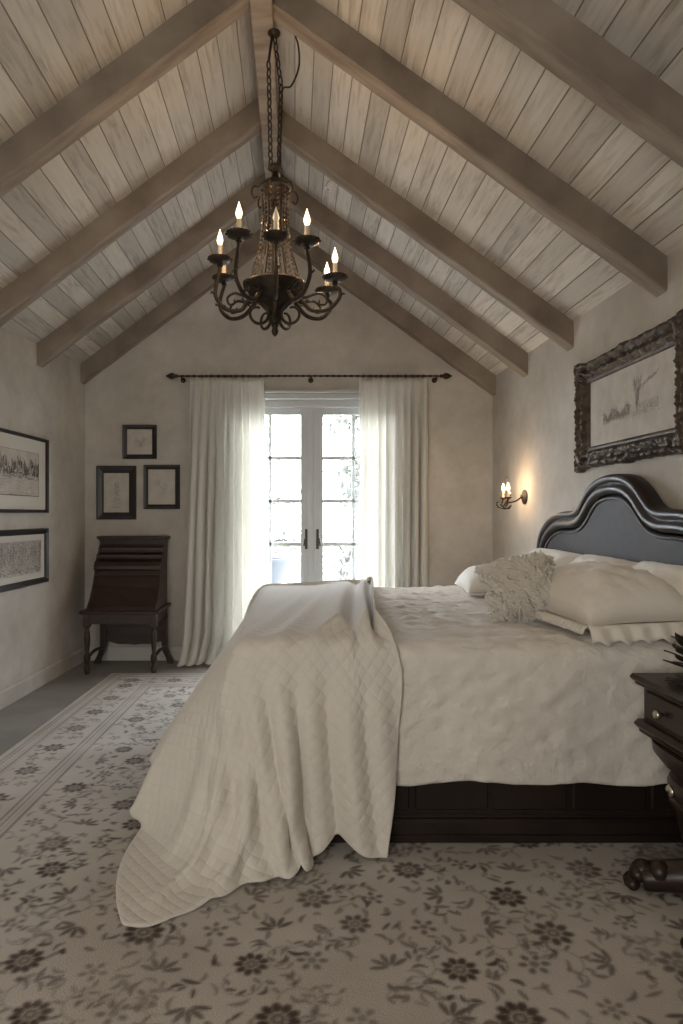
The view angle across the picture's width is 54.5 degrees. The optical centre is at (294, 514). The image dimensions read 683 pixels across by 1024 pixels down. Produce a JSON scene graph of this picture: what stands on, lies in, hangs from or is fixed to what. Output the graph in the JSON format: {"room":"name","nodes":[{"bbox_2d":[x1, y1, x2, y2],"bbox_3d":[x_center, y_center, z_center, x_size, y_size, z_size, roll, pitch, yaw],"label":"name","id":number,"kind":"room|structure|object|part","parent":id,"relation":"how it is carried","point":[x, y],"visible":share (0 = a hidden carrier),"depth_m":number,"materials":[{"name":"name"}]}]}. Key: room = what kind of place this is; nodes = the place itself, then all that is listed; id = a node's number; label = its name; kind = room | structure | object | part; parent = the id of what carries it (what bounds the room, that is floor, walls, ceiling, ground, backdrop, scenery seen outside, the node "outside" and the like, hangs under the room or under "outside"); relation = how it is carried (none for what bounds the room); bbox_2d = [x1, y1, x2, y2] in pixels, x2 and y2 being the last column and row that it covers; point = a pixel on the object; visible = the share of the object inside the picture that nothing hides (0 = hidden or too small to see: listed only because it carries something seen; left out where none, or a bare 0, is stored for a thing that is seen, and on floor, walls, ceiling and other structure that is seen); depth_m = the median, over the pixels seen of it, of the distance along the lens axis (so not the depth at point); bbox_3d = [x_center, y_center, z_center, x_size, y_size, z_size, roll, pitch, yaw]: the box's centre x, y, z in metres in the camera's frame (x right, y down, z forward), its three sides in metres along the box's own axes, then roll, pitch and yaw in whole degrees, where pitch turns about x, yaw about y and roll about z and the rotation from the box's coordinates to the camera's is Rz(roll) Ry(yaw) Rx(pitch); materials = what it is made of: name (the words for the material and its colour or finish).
{"room":"bedroom","nodes":[
{"label":"bedroom","id":0,"kind":"room"},
{"bbox_2d":[0,327,84,689],"bbox_3d":[-2.056,0.024,2.175,0.150,2.593,6.773,0,0,4],"label":"wall","id":1,"kind":"structure","parent":0,"point":[41,624],"depth_m":4.90,"materials":[{"name":"paint"}]},
{"bbox_2d":[0,428,48,512],"bbox_3d":[-1.829,-0.280,4.329,0.027,0.530,0.942,0,0,4],"label":"framed picture","id":2,"kind":"object","parent":1,"relation":"attached to","point":[24,458],"visible":1,"depth_m":4.44,"materials":[{"name":"black"}]},
{"bbox_2d":[0,446,38,496],"bbox_3d":[-1.833,-0.280,4.329,0.001,0.310,0.690,0,0,4],"label":"print","id":3,"kind":"object","parent":2,"relation":"attached to","point":[19,465],"depth_m":4.38,"materials":[{"name":"paper"}]},
{"bbox_2d":[0,528,48,592],"bbox_3d":[-1.828,0.290,4.349,0.027,0.390,0.902,0,0,4],"label":"framed picture","id":4,"kind":"object","parent":1,"relation":"attached to","point":[24,553],"visible":1,"depth_m":4.44,"materials":[{"name":"black"}]},
{"bbox_2d":[0,540,40,579],"bbox_3d":[-1.832,0.290,4.349,0.001,0.230,0.720,0,0,4],"label":"print","id":5,"kind":"object","parent":4,"relation":"attached to","point":[19,559],"depth_m":4.39,"materials":[{"name":"paper"}]},
{"bbox_2d":[0,647,84,709],"bbox_3d":[-1.978,1.163,2.175,0.025,0.115,6.765,0,0,4],"label":"baseboard","id":6,"kind":"structure","parent":1,"relation":"attached to","point":[16,691],"depth_m":4.67,"materials":[{"name":"paint"}]},
{"bbox_2d":[0,0,249,197],"bbox_3d":[-1.058,-1.712,2.929,1.816,1.527,0.102,0,0,0],"label":"ceiling beam","id":7,"kind":"structure","parent":1,"relation":"attached to","point":[92,102],"depth_m":2.88,"materials":[{"name":"brown wood"}]},
{"bbox_2d":[0,98,260,326],"bbox_3d":[-1.028,-1.733,3.869,1.756,1.484,0.102,0,0,0],"label":"ceiling beam","id":8,"kind":"structure","parent":1,"relation":"attached to","point":[244,125],"depth_m":3.82,"materials":[{"name":"brown wood"}]},
{"bbox_2d":[37,173,266,367],"bbox_3d":[-1.001,-1.754,4.709,1.703,1.442,0.102,0,0,0],"label":"ceiling beam","id":9,"kind":"structure","parent":1,"relation":"attached to","point":[190,242],"depth_m":4.66,"materials":[{"name":"brown wood"}]},
{"bbox_2d":[0,660,210,755],"bbox_3d":[-0.375,1.270,2.175,4.450,0.100,7.150,0,0,0],"label":"floor","id":10,"kind":"structure","parent":0,"point":[20,718],"depth_m":4.54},
{"bbox_2d":[79,536,173,673],"bbox_3d":[-1.327,0.696,5.265,0.652,1.048,0.510,0,0,0],"label":"secretary desk","id":11,"kind":"object","parent":10,"relation":"on","point":[128,598],"visible":1,"depth_m":5.23,"materials":[{"name":"brown wood"}]},
{"bbox_3d":[-1.593,0.987,5.060,0.052,0.466,0.052,0,0,0],"label":"leg","id":12,"kind":"part","parent":11,"relation":"part of","materials":[{"name":"brown wood"}]},
{"bbox_3d":[-1.580,0.460,5.258,0.023,0.540,0.464,0,0,0],"label":"panel","id":13,"kind":"part","parent":11,"relation":"part of","materials":[{"name":"brown wood"}]},
{"bbox_3d":[-1.603,1.010,5.440,0.100,0.420,0.040,0,0,0],"label":"leg","id":14,"kind":"part","parent":11,"relation":"part of","materials":[{"name":"brown wood"}]},
{"bbox_3d":[-1.327,0.189,5.430,0.570,0.033,0.160,0,0,0],"label":"cornice","id":15,"kind":"part","parent":11,"relation":"part of","materials":[{"name":"brown wood"}]},
{"bbox_3d":[-1.323,0.934,5.445,0.482,0.268,0.020,0,0,0],"label":"panel","id":16,"kind":"part","parent":11,"relation":"part of","materials":[{"name":"brown wood"}]},
{"bbox_3d":[-1.082,0.987,5.060,0.052,0.466,0.052,0,0,0],"label":"leg","id":17,"kind":"part","parent":11,"relation":"part of","materials":[{"name":"brown wood"}]},
{"bbox_3d":[-1.075,0.460,5.258,0.023,0.540,0.464,0,0,0],"label":"panel","id":18,"kind":"part","parent":11,"relation":"part of","materials":[{"name":"brown wood"}]},
{"bbox_3d":[-1.052,1.010,5.440,0.100,0.420,0.040,0,0,0],"label":"leg","id":19,"kind":"part","parent":11,"relation":"part of","materials":[{"name":"brown wood"}]},
{"bbox_2d":[0,673,682,1023],"bbox_3d":[0.006,1.213,2.945,3.188,0.012,4.190,0,0,0],"label":"area rug","id":20,"kind":"object","parent":10,"relation":"on","point":[421,933],"visible":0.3,"depth_m":1.94,"materials":[{"name":"beige carpet"}]},
{"bbox_2d":[330,474,682,842],"bbox_3d":[0.708,0.500,3.310,1.875,1.410,1.986,0,0,0],"label":"bed","id":21,"kind":"object","parent":20,"relation":"on","point":[619,516],"visible":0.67,"depth_m":2.42,"materials":[{"name":"brown wood"}]},
{"bbox_2d":[237,586,682,786],"bbox_3d":[0.671,0.719,3.324,1.772,0.545,1.948,0,0,0],"label":"coverlet","id":22,"kind":"object","parent":21,"relation":"on","point":[536,702],"visible":0.48,"depth_m":2.37,"materials":[{"name":"beige fabric"}]},
{"bbox_2d":[116,576,402,927],"bbox_3d":[-0.084,0.777,3.130,1.030,0.858,2.454,0,0,3],"label":"throw blanket","id":23,"kind":"object","parent":22,"relation":"on","point":[287,743],"visible":1,"depth_m":2.33,"materials":[{"name":"beige fabric"}]},
{"bbox_2d":[454,563,488,595],"bbox_3d":[1.130,0.374,3.860,0.318,0.176,0.540,0,0,6],"label":"pillow","id":24,"kind":"object","parent":22,"relation":"on","point":[467,580],"visible":0.36,"depth_m":3.70,"materials":[{"name":"beige fabric"}]},
{"bbox_2d":[474,549,556,622],"bbox_3d":[0.984,0.306,2.870,0.345,0.312,0.292,0,0,0],"label":"cushion","id":25,"kind":"object","parent":22,"relation":"on","point":[517,587],"visible":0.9,"depth_m":2.80,"materials":[{"name":"beige fur"}]},
{"bbox_2d":[528,548,581,568],"bbox_3d":[1.452,0.332,3.900,0.253,0.261,0.660,0,0,0],"label":"pillow","id":26,"kind":"object","parent":22,"relation":"on","point":[561,558],"visible":0.16,"depth_m":3.67,"materials":[{"name":"beige fabric"}]},
{"bbox_2d":[570,554,638,566],"bbox_3d":[1.451,0.332,3.290,0.254,0.260,0.540,0,0,0],"label":"pillow","id":27,"kind":"object","parent":22,"relation":"on","point":[585,557],"visible":0.2,"depth_m":3.18,"materials":[{"name":"beige fabric"}]},
{"bbox_2d":[534,560,682,646],"bbox_3d":[1.253,0.331,2.713,0.487,0.278,0.723,0,0,-4],"label":"fringed pillow","id":28,"kind":"object","parent":22,"relation":"on","point":[616,603],"visible":0.76,"depth_m":2.45,"materials":[{"name":"beige fabric"}]},
{"bbox_2d":[632,561,682,639],"bbox_3d":[1.464,0.331,2.720,0.233,0.263,0.560,0,0,0],"label":"pillow","id":29,"kind":"object","parent":22,"relation":"on","point":[672,574],"visible":0.19,"depth_m":2.61,"materials":[{"name":"beige fabric"}]},
{"bbox_3d":[0.715,1.052,2.446,1.770,0.304,0.068,0,0,0],"label":"rail","id":30,"kind":"part","parent":21,"relation":"part of","materials":[{"name":"brown wood"}]},
{"bbox_3d":[1.603,0.307,3.310,0.083,1.025,1.986,0,0,0],"label":"moulding","id":31,"kind":"part","parent":21,"relation":"part of","materials":[{"name":"black wood"}]},
{"bbox_3d":[1.609,0.328,3.310,0.042,0.985,1.906,0,0,0],"label":"headboard","id":32,"kind":"part","parent":21,"relation":"part of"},
{"bbox_2d":[623,673,682,948],"bbox_3d":[1.355,0.871,1.972,0.582,0.672,0.545,0,0,0],"label":"nightstand","id":33,"kind":"object","parent":20,"relation":"on","point":[662,722],"visible":1,"depth_m":2.08,"materials":[{"name":"brown wood"}]},
{"bbox_3d":[1.394,0.708,1.972,0.502,0.045,0.529,0,0,0],"label":"moulding","id":34,"kind":"part","parent":33,"relation":"part of","materials":[{"name":"brown wood"}]},
{"bbox_3d":[1.143,0.628,2.075,0.031,0.031,0.032,0,0,0],"label":"knob","id":35,"kind":"part","parent":33,"relation":"part of","materials":[{"name":"grey metal"}]},
{"bbox_3d":[1.167,0.625,1.972,0.016,0.094,0.425,0,0,0],"label":"drawer","id":36,"kind":"part","parent":33,"relation":"part of","materials":[{"name":"brown wood"}]},
{"bbox_2d":[663,632,682,685],"bbox_3d":[1.242,0.450,2.056,0.164,0.171,0.165,0,0,-34],"label":"dried plant","id":37,"kind":"object","parent":33,"relation":"on","point":[679,680],"visible":1,"depth_m":2.07,"materials":[{"name":"black plant"}]},
{"bbox_2d":[85,245,491,646],"bbox_3d":[-0.053,-0.583,5.650,3.726,3.805,0.200,0,0,0],"label":"wall","id":38,"kind":"structure","parent":0,"point":[353,339],"depth_m":5.55,"materials":[{"name":"paint"}]},
{"bbox_2d":[96,466,135,519],"bbox_3d":[-1.499,-0.187,5.537,0.332,0.450,0.024,0,0,0],"label":"framed picture","id":39,"kind":"object","parent":38,"relation":"attached to","point":[115,485],"visible":1,"depth_m":5.53,"materials":[{"name":"black"}]},
{"bbox_2d":[104,473,128,511],"bbox_3d":[-1.499,-0.187,5.540,0.212,0.330,0.001,0,0,0],"label":"print","id":40,"kind":"object","parent":39,"relation":"attached to","point":[116,485],"depth_m":5.54,"materials":[{"name":"paper"}]},
{"bbox_2d":[89,647,181,659],"bbox_3d":[-0.047,1.165,5.548,3.414,0.110,0.025,0,0,0],"label":"baseboard","id":41,"kind":"structure","parent":38,"relation":"attached to","point":[111,653],"depth_m":5.54,"materials":[{"name":"grey"}]},
{"bbox_2d":[122,425,156,458],"bbox_3d":[-1.303,-0.614,5.537,0.286,0.286,0.024,0,0,0],"label":"framed picture","id":42,"kind":"object","parent":38,"relation":"attached to","point":[138,441],"visible":1,"depth_m":5.54,"materials":[{"name":"black"}]},
{"bbox_2d":[127,429,151,453],"bbox_3d":[-1.303,-0.614,5.540,0.210,0.210,0.001,0,0,0],"label":"print","id":43,"kind":"object","parent":42,"relation":"attached to","point":[139,441],"depth_m":5.54,"materials":[{"name":"paper"}]},
{"bbox_2d":[143,465,179,508],"bbox_3d":[-1.118,-0.235,5.537,0.303,0.370,0.024,0,0,0],"label":"framed picture","id":44,"kind":"object","parent":38,"relation":"attached to","point":[161,483],"visible":1,"depth_m":5.54,"materials":[{"name":"black"}]},
{"bbox_2d":[148,469,174,503],"bbox_3d":[-1.118,-0.235,5.540,0.227,0.294,0.001,0,0,0],"label":"print","id":45,"kind":"object","parent":44,"relation":"attached to","point":[161,482],"depth_m":5.54,"materials":[{"name":"paper"}]},
{"bbox_2d":[80,224,270,383],"bbox_3d":[-0.976,-1.772,5.499,1.652,1.406,0.102,0,0,0],"label":"ceiling beam","id":46,"kind":"structure","parent":38,"relation":"attached to","point":[203,283],"depth_m":5.45,"materials":[{"name":"brown wood"}]},
{"bbox_2d":[249,0,282,246],"bbox_3d":[-0.150,-2.333,2.175,0.100,0.165,6.750,0,0,0],"label":"ceiling beam","id":47,"kind":"structure","parent":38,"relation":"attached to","point":[261,11],"depth_m":3.38,"materials":[{"name":"brown wood"}]},
{"bbox_2d":[265,408,312,583],"bbox_3d":[-0.182,0.145,5.592,0.675,2.110,0.097,0,0,0],"label":"door","id":48,"kind":"structure","parent":38,"relation":"in","point":[306,458],"depth_m":5.60,"materials":[{"name":"grey paint"}]},
{"bbox_3d":[0.087,0.205,5.572,0.033,0.170,0.060,0,0,6],"label":"handle","id":49,"kind":"part","parent":48,"relation":"part of","materials":[{"name":"brown metal"}]},
{"bbox_2d":[166,373,451,382],"bbox_3d":[0.116,-1.143,5.495,2.369,0.073,0.116,0,0,0],"label":"curtain rod","id":50,"kind":"object","parent":38,"relation":"attached to","point":[170,375],"visible":1,"depth_m":5.46,"materials":[{"name":"metal"}]},
{"bbox_2d":[177,374,269,666],"bbox_3d":[-0.534,0.018,5.365,0.810,2.373,0.281,0,0,0],"label":"curtain","id":51,"kind":"object","parent":50,"relation":"hanging from","point":[227,557],"visible":0.91,"depth_m":5.43,"materials":[{"name":"white fabric"}]},
{"bbox_2d":[359,374,428,587],"bbox_3d":[0.827,0.018,5.357,0.612,2.373,0.302,0,0,0],"label":"curtain","id":52,"kind":"object","parent":50,"relation":"hanging from","point":[393,506],"visible":0.7,"depth_m":5.44,"materials":[{"name":"white fabric"}]},
{"bbox_2d":[264,390,358,407],"bbox_3d":[0.145,0.113,5.607,1.590,2.315,0.205,0,0,0],"label":"trim","id":53,"kind":"structure","parent":38,"relation":"attached to","point":[273,398],"depth_m":5.52,"materials":[{"name":"grey paint"}]},
{"bbox_2d":[313,408,359,581],"bbox_3d":[0.477,0.145,5.591,0.665,2.110,0.097,0,0,0],"label":"door","id":54,"kind":"structure","parent":38,"relation":"in","point":[318,413],"depth_m":5.60,"materials":[{"name":"grey paint"}]},
{"bbox_3d":[0.195,0.205,5.571,0.031,0.170,0.064,0,0,-19],"label":"handle","id":55,"kind":"part","parent":54,"relation":"part of","materials":[{"name":"brown metal"}]},
{"bbox_2d":[283,221,495,395],"bbox_3d":[0.770,-1.725,5.499,1.840,1.500,0.102,0,0,0],"label":"ceiling beam","id":56,"kind":"structure","parent":38,"relation":"attached to","point":[463,363],"depth_m":5.45,"materials":[{"name":"brown wood"}]},
{"bbox_2d":[0,0,682,374],"bbox_3d":[-0.315,-1.633,2.175,4.270,1.785,7.150,0,0,0],"label":"ceiling","id":57,"kind":"structure","parent":0,"point":[49,48],"depth_m":3.35,"materials":[{"name":"beige wood"}]},
{"bbox_2d":[207,28,347,336],"bbox_3d":[-0.081,-1.558,3.027,0.660,1.450,0.573,0,0,0],"label":"chandelier","id":58,"kind":"object","parent":57,"relation":"hanging from","point":[274,291],"visible":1,"depth_m":3.06,"materials":[{"name":"metal"}]},
{"bbox_3d":[-0.351,-1.299,3.090,0.029,0.076,0.029,0,0,0],"label":"bulb","id":59,"kind":"part","parent":58,"relation":"part of","materials":[{"name":"white glass"}]},
{"bbox_3d":[-0.292,-1.062,3.084,0.214,0.235,0.027,0,0,2],"label":"arm","id":60,"kind":"part","parent":58,"relation":"part of","materials":[{"name":"metal"}]},
{"bbox_3d":[-0.283,-1.047,3.204,0.270,0.205,0.026,0,0,34],"label":"arm","id":61,"kind":"part","parent":58,"relation":"part of","materials":[{"name":"metal"}]},
{"bbox_3d":[-0.241,-1.313,2.845,0.029,0.076,0.029,0,0,0],"label":"bulb","id":62,"kind":"part","parent":58,"relation":"part of","materials":[{"name":"white glass"}]},
{"bbox_3d":[-0.202,-1.069,2.901,0.026,0.249,0.236,0,0,32],"label":"arm","id":63,"kind":"part","parent":58,"relation":"part of","materials":[{"name":"metal"}]},
{"bbox_3d":[-0.095,-1.933,3.080,0.079,0.625,0.022,0,0,0],"label":"chain","id":64,"kind":"part","parent":58,"relation":"part of","materials":[{"name":"metal"}]},
{"bbox_3d":[-0.093,-1.544,3.080,0.222,0.170,0.227,0,0,0],"label":"crown","id":65,"kind":"part","parent":58,"relation":"part of","materials":[{"name":"metal"}]},
{"bbox_3d":[-0.093,-1.178,3.080,0.288,0.590,0.288,0,0,0],"label":"lamp shade","id":66,"kind":"part","parent":58,"relation":"part of","materials":[{"name":"metal"}]},
{"bbox_3d":[-0.081,-1.275,2.801,0.029,0.068,0.029,0,0,0],"label":"bulb","id":67,"kind":"part","parent":58,"relation":"part of","materials":[{"name":"beige"}]},
{"bbox_3d":[-0.080,-1.056,2.870,0.027,0.223,0.237,0,0,-3],"label":"arm","id":68,"kind":"part","parent":58,"relation":"part of","materials":[{"name":"metal"}]},
{"bbox_3d":[0.019,-1.053,2.901,0.027,0.216,0.238,0,0,-32],"label":"arm","id":69,"kind":"part","parent":58,"relation":"part of","materials":[{"name":"metal"}]},
{"bbox_3d":[0.052,-1.281,2.840,0.029,0.076,0.029,0,0,0],"label":"bulb","id":70,"kind":"part","parent":58,"relation":"part of","materials":[{"name":"white glass"}]},
{"bbox_3d":[0.089,-1.017,3.210,0.265,0.145,0.027,0,0,-35],"label":"arm","id":71,"kind":"part","parent":58,"relation":"part of","materials":[{"name":"metal"}]},
{"bbox_3d":[0.118,-1.021,3.095,0.240,0.153,0.027,0,0,-3],"label":"arm","id":72,"kind":"part","parent":58,"relation":"part of","materials":[{"name":"metal"}]},
{"bbox_3d":[0.158,-1.209,3.252,0.029,0.076,0.029,0,0,0],"label":"bulb","id":73,"kind":"part","parent":58,"relation":"part of","materials":[{"name":"white glass"}]},
{"bbox_3d":[0.188,-1.217,3.095,0.029,0.076,0.029,0,0,0],"label":"bulb","id":74,"kind":"part","parent":58,"relation":"part of","materials":[{"name":"white glass"}]},
{"bbox_2d":[325,180,335,191],"bbox_3d":[0.233,-2.164,4.348,0.073,0.070,0.068,0,0,0],"label":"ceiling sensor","id":75,"kind":"object","parent":57,"relation":"attached to","point":[330,186],"visible":1,"depth_m":4.33,"materials":[{"name":"white plastic"}]},
{"bbox_2d":[492,246,682,560],"bbox_3d":[1.735,0.074,2.175,0.150,2.493,6.750,0,0,0],"label":"wall","id":76,"kind":"structure","parent":0,"point":[533,430],"depth_m":4.23,"materials":[{"name":"paint"}]},
{"bbox_2d":[281,174,527,376],"bbox_3d":[0.770,-1.726,4.749,1.840,1.498,0.102,0,0,0],"label":"ceiling beam","id":77,"kind":"structure","parent":76,"relation":"attached to","point":[322,217],"depth_m":4.70,"materials":[{"name":"brown wood"}]},
{"bbox_2d":[278,109,573,350],"bbox_3d":[0.770,-1.724,3.979,1.840,1.501,0.102,0,0,0],"label":"ceiling beam","id":78,"kind":"structure","parent":76,"relation":"attached to","point":[296,137],"depth_m":3.93,"materials":[{"name":"brown wood"}]},
{"bbox_2d":[273,0,667,297],"bbox_3d":[0.770,-1.726,2.989,1.840,1.499,0.102,0,0,0],"label":"ceiling beam","id":79,"kind":"structure","parent":76,"relation":"attached to","point":[309,21],"depth_m":2.94,"materials":[{"name":"brown wood"}]},
{"bbox_2d":[496,482,527,508],"bbox_3d":[1.561,-0.165,4.760,0.199,0.249,0.164,0,0,0],"label":"wall sconce","id":80,"kind":"object","parent":76,"relation":"attached to","point":[524,496],"visible":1,"depth_m":4.74,"materials":[{"name":"metal"}]},
{"bbox_2d":[452,0,682,167],"bbox_3d":[0.770,-1.726,2.269,1.840,1.498,0.102,0,0,0],"label":"ceiling beam","id":81,"kind":"structure","parent":76,"relation":"attached to","point":[543,30],"depth_m":2.22,"materials":[{"name":"brown wood"}]},
{"bbox_2d":[573,309,682,472],"bbox_3d":[1.626,-0.557,3.265,0.064,0.629,1.114,0,0,0],"label":"picture","id":82,"kind":"object","parent":76,"relation":"attached to","point":[628,399],"visible":1,"depth_m":3.20,"materials":[{"name":"paper"}]},
{"bbox_2d":[591,346,675,446],"bbox_3d":[1.650,-0.557,3.265,0.002,0.355,0.840,0,0,0],"label":"print","id":83,"kind":"object","parent":82,"relation":"attached to","point":[632,400],"depth_m":3.20,"materials":[{"name":"paper"}]},
{"label":"outside","id":84,"kind":"structure","parent":0,"visible":0},
{"bbox_2d":[272,535,358,582],"bbox_3d":[0.000,2.470,43.975,120.000,0.100,72.050,0,0,0],"label":"ground","id":85,"kind":"structure","parent":84,"point":[293,573],"depth_m":32.27,"materials":[{"name":"white"}]},
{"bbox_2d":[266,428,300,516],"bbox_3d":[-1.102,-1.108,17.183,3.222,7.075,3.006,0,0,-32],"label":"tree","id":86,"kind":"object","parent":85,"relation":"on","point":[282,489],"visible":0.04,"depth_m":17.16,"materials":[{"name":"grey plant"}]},
{"bbox_2d":[268,505,300,582],"bbox_3d":[-0.726,0.868,11.128,1.754,3.116,2.001,0,0,-14],"label":"tree","id":87,"kind":"object","parent":85,"relation":"on","point":[280,537],"visible":0.14,"depth_m":10.65,"materials":[{"name":"grey plant"}]},
{"bbox_2d":[323,529,358,579],"bbox_3d":[0.903,1.313,10.150,1.060,2.223,1.295,0,0,0],"label":"tree","id":88,"kind":"object","parent":85,"relation":"on","point":[342,568],"visible":0.39,"depth_m":10.02,"materials":[{"name":"grey plant"}]},
{"bbox_2d":[323,415,359,522],"bbox_3d":[1.914,-0.547,12.961,3.072,5.951,3.089,0,0,8],"label":"tree","id":89,"kind":"object","parent":85,"relation":"on","point":[345,421],"visible":0.14,"depth_m":13.17,"materials":[{"name":"grey plant"}]},
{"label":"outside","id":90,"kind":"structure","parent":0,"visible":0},
{"bbox_3d":[0.200,1.310,6.850,6.400,0.140,2.200,0,0,0],"label":"terrace","id":91,"kind":"object","parent":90,"visible":0},
{"bbox_2d":[272,557,291,582],"bbox_3d":[-0.260,0.845,6.850,0.450,0.790,0.450,0,0,0],"label":"urn planter","id":92,"kind":"object","parent":91,"relation":"on","point":[280,565],"visible":0.2,"depth_m":6.71,"materials":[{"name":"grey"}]},
{"bbox_2d":[272,556,358,557],"bbox_3d":[0.194,0.858,7.750,5.612,0.765,0.030,0,0,0],"label":"railing","id":93,"kind":"object","parent":91,"relation":"on","point":[272,556],"visible":0.02,"depth_m":7.74,"materials":[{"name":"grey metal"}]}
]}

